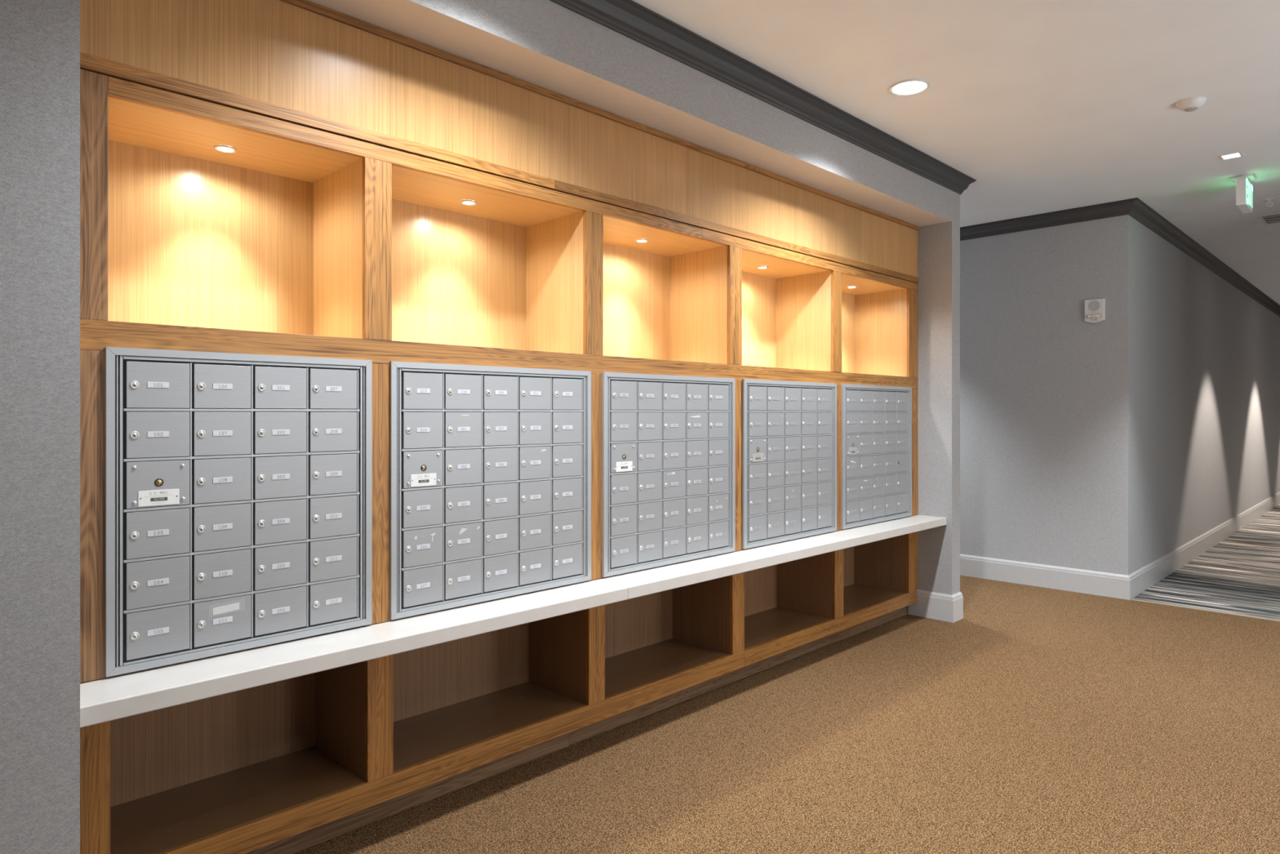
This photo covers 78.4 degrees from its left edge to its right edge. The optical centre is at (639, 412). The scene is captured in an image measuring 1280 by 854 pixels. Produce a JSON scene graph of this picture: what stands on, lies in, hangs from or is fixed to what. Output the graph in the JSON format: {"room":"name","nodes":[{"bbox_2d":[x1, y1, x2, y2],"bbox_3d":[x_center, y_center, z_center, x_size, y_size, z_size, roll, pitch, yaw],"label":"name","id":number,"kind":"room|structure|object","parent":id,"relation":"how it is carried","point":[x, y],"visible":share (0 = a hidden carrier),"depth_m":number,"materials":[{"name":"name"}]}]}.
{"room":"apartment mail room","nodes":[
{"label":"apartment mail room","id":0,"kind":"room"},
{"bbox_2d":[0,0,959,853],"bbox_3d":[-1.831,-0.097,3.814,3.440,3.037,8.016,0,0,45],"label":"wall","id":1,"kind":"structure","parent":0,"point":[546,44],"depth_m":1.86,"materials":[{"name":"paint"}]},
{"bbox_2d":[549,0,976,194],"bbox_3d":[-1.774,-1.565,3.814,3.520,0.099,8.096,0,0,45],"label":"trim","id":2,"kind":"structure","parent":1,"relation":"attached to","point":[629,19],"depth_m":3.68,"materials":[{"name":"grey paint"}]},
{"bbox_2d":[907,589,963,622],"bbox_3d":[0.958,1.330,6.600,3.456,0.184,0.164,0,0,45],"label":"baseboard","id":3,"kind":"structure","parent":1,"relation":"attached to","point":[929,604],"depth_m":5.41,"materials":[{"name":"paint"}]},
{"bbox_2d":[293,575,1279,853],"bbox_3d":[0.193,1.472,2.757,8.000,0.100,9.576,0,0,45],"label":"floor","id":4,"kind":"structure","parent":0,"point":[1037,720],"depth_m":3.23,"materials":[{"name":"brown carpet"}]},
{"bbox_2d":[80,0,919,853],"bbox_3d":[0.076,0.058,3.926,0.446,2.726,4.899,0,0,45],"label":"cabinet","id":5,"kind":"object","parent":4,"relation":"on","point":[337,225],"depth_m":2.87,"materials":[{"name":"brown wood"}]},
{"bbox_2d":[213,144,236,153],"bbox_3d":[-1.345,-0.856,2.546,0.067,0.006,0.067,0,0,45],"label":"puck light","id":6,"kind":"object","parent":5,"relation":"attached to","point":[224,148],"visible":1,"depth_m":2.54,"materials":[{"name":"silver metal"}]},
{"bbox_2d":[110,745,364,853],"bbox_3d":[-1.329,1.251,2.534,0.400,0.018,0.730,0,0,45],"label":"cubby shelf","id":7,"kind":"object","parent":5,"relation":"attached to","point":[162,820],"depth_m":2.53,"materials":[{"name":"brown wood"}]},
{"bbox_2d":[460,200,476,205],"bbox_3d":[-0.697,-0.856,3.195,0.067,0.006,0.067,0,0,45],"label":"puck light","id":8,"kind":"object","parent":5,"relation":"attached to","point":[469,202],"visible":1,"depth_m":3.19,"materials":[{"name":"silver metal"}]},
{"bbox_2d":[393,681,585,770],"bbox_3d":[-0.689,1.251,3.175,0.400,0.018,0.895,0,0,45],"label":"cubby shelf","id":9,"kind":"object","parent":5,"relation":"attached to","point":[427,734],"depth_m":3.20,"materials":[{"name":"brown wood"}]},
{"bbox_2d":[80,515,946,727],"bbox_3d":[0.296,0.739,3.706,0.204,0.050,4.897,0,0,45],"label":"countertop","id":10,"kind":"structure","parent":5,"relation":"attached to","point":[106,700],"depth_m":2.58,"materials":[{"name":"white stone"}]},
{"bbox_2d":[635,239,648,242],"bbox_3d":[0.009,-0.856,3.903,0.067,0.006,0.067,0,0,45],"label":"puck light","id":11,"kind":"object","parent":5,"relation":"attached to","point":[636,240],"visible":1,"depth_m":3.89,"materials":[{"name":"silver metal"}]},
{"bbox_2d":[604,638,728,697],"bbox_3d":[0.006,1.251,3.873,0.400,0.018,0.889,0,0,45],"label":"cubby shelf","id":12,"kind":"object","parent":5,"relation":"attached to","point":[644,668],"depth_m":3.90,"materials":[{"name":"brown wood"}]},
{"bbox_2d":[756,266,768,269],"bbox_3d":[0.722,-0.856,4.618,0.067,0.006,0.067,0,0,45],"label":"puck light","id":13,"kind":"object","parent":5,"relation":"attached to","point":[758,267],"visible":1,"depth_m":4.61,"materials":[{"name":"silver metal"}]},
{"bbox_2d":[744,606,831,648],"bbox_3d":[0.705,1.251,4.573,0.400,0.018,0.891,0,0,45],"label":"cubby shelf","id":14,"kind":"object","parent":5,"relation":"attached to","point":[765,627],"depth_m":4.62,"materials":[{"name":"brown wood"}]},
{"bbox_2d":[846,285,857,288],"bbox_3d":[1.442,-0.856,5.341,0.067,0.006,0.067,0,0,45],"label":"puck light","id":15,"kind":"object","parent":5,"relation":"attached to","point":[851,286],"visible":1,"depth_m":5.32,"materials":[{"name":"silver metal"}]},
{"bbox_2d":[843,583,905,614],"bbox_3d":[1.395,1.251,5.265,0.400,0.018,0.864,0,0,45],"label":"cubby shelf","id":16,"kind":"object","parent":5,"relation":"attached to","point":[858,598],"depth_m":5.29,"materials":[{"name":"brown wood"}]},
{"bbox_2d":[1131,599,1279,621],"bbox_3d":[4.341,1.471,5.403,1.663,0.102,0.030,0,0,45],"label":"trim","id":17,"kind":"structure","parent":4,"relation":"on","point":[1131,599],"depth_m":5.65,"materials":[{"name":"silver metal"}]},
{"bbox_2d":[631,0,1279,305],"bbox_3d":[6.239,-1.665,8.819,8.000,0.100,26.700,0,0,45],"label":"ceiling","id":18,"kind":"structure","parent":0,"point":[1049,105],"depth_m":3.88,"materials":[{"name":"paint"}]},
{"bbox_2d":[888,78,930,96],"bbox_3d":[1.335,-1.611,3.887,0.196,0.008,0.196,0,0,45],"label":"recessed light","id":19,"kind":"object","parent":18,"relation":"in","point":[907,87],"visible":1,"depth_m":3.88,"materials":[{"name":"white plastic"}]},
{"bbox_2d":[1175,96,1206,111],"bbox_3d":[2.858,-1.592,4.070,0.132,0.045,0.132,0,0,45],"label":"smoke detector","id":20,"kind":"object","parent":18,"relation":"attached to","point":[1188,104],"visible":1,"depth_m":4.04,"materials":[{"name":"white plastic"}]},
{"bbox_2d":[1217,151,1244,160],"bbox_3d":[3.705,-1.612,4.920,0.120,0.006,0.120,0,0,45],"label":"recessed light","id":21,"kind":"object","parent":18,"relation":"in","point":[1236,154],"visible":1,"depth_m":4.91,"materials":[{"name":"white plastic"}]},
{"bbox_2d":[1231,173,1256,213],"bbox_3d":[4.164,-1.510,5.408,0.120,0.209,0.300,0,0,45],"label":"exit sign","id":22,"kind":"object","parent":18,"relation":"hanging from","point":[1244,188],"visible":1,"depth_m":5.32,"materials":[{"name":"white plastic"}]},
{"bbox_2d":[1257,213,1279,225],"bbox_3d":[5.372,-1.611,6.393,0.500,0.008,0.400,0,0,45],"label":"ceiling vent","id":23,"kind":"object","parent":18,"relation":"in","point":[1269,219],"visible":1,"depth_m":6.50,"materials":[{"name":"white plastic"}]},
{"bbox_2d":[1262,197,1275,208],"bbox_3d":[4.758,-1.583,5.932,0.080,0.063,0.080,0,0,45],"label":"sprinkler","id":24,"kind":"object","parent":18,"relation":"attached to","point":[1268,200],"visible":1,"depth_m":5.92,"materials":[{"name":"white metal"}]},
{"bbox_2d":[960,214,1133,575],"bbox_3d":[2.323,-0.097,7.500,4.117,3.037,0.150,0,0,45],"label":"wall","id":25,"kind":"structure","parent":0,"point":[1046,391],"depth_m":6.38,"materials":[{"name":"grey paint"}]},
{"bbox_2d":[1084,298,1105,322],"bbox_3d":[3.552,-0.798,6.136,0.137,0.180,0.045,0,0,45],"label":"fire alarm","id":26,"kind":"object","parent":25,"relation":"attached to","point":[1095,309],"visible":1,"depth_m":6.12,"materials":[{"name":"white plastic"}]},
{"bbox_2d":[1088,300,1099,311],"bbox_3d":[3.546,-0.838,6.131,0.080,0.080,0.001,0,0,45],"label":"speaker grille","id":27,"kind":"object","parent":26,"relation":"attached to","point":[1093,305],"depth_m":6.13,"materials":[{"name":"white plastic"}]},
{"bbox_2d":[1130,504,1279,620],"bbox_3d":[10.362,1.472,11.491,1.733,0.100,17.094,0,0,45],"label":"floor","id":28,"kind":"structure","parent":0,"point":[1240,575],"depth_m":6.75,"materials":[{"name":"carpet"}]},
{"bbox_2d":[1133,217,1279,572],"bbox_3d":[9.773,-0.097,12.162,0.150,3.037,16.974,0,0,45],"label":"wall","id":29,"kind":"structure","parent":0,"point":[1206,353],"depth_m":7.66,"materials":[{"name":"grey paint"}]},
{"bbox_2d":[960,491,1279,599],"bbox_3d":[8.315,1.330,13.499,4.133,0.184,17.140,0,0,45],"label":"baseboard","id":30,"kind":"structure","parent":29,"relation":"attached to","point":[1068,579],"depth_m":6.57,"materials":[{"name":"paint"}]},
{"bbox_2d":[960,197,1279,316],"bbox_3d":[8.316,-1.565,13.453,4.197,0.099,17.204,0,0,45],"label":"trim","id":31,"kind":"structure","parent":29,"relation":"attached to","point":[1135,208],"depth_m":6.60,"materials":[{"name":"grey paint"}]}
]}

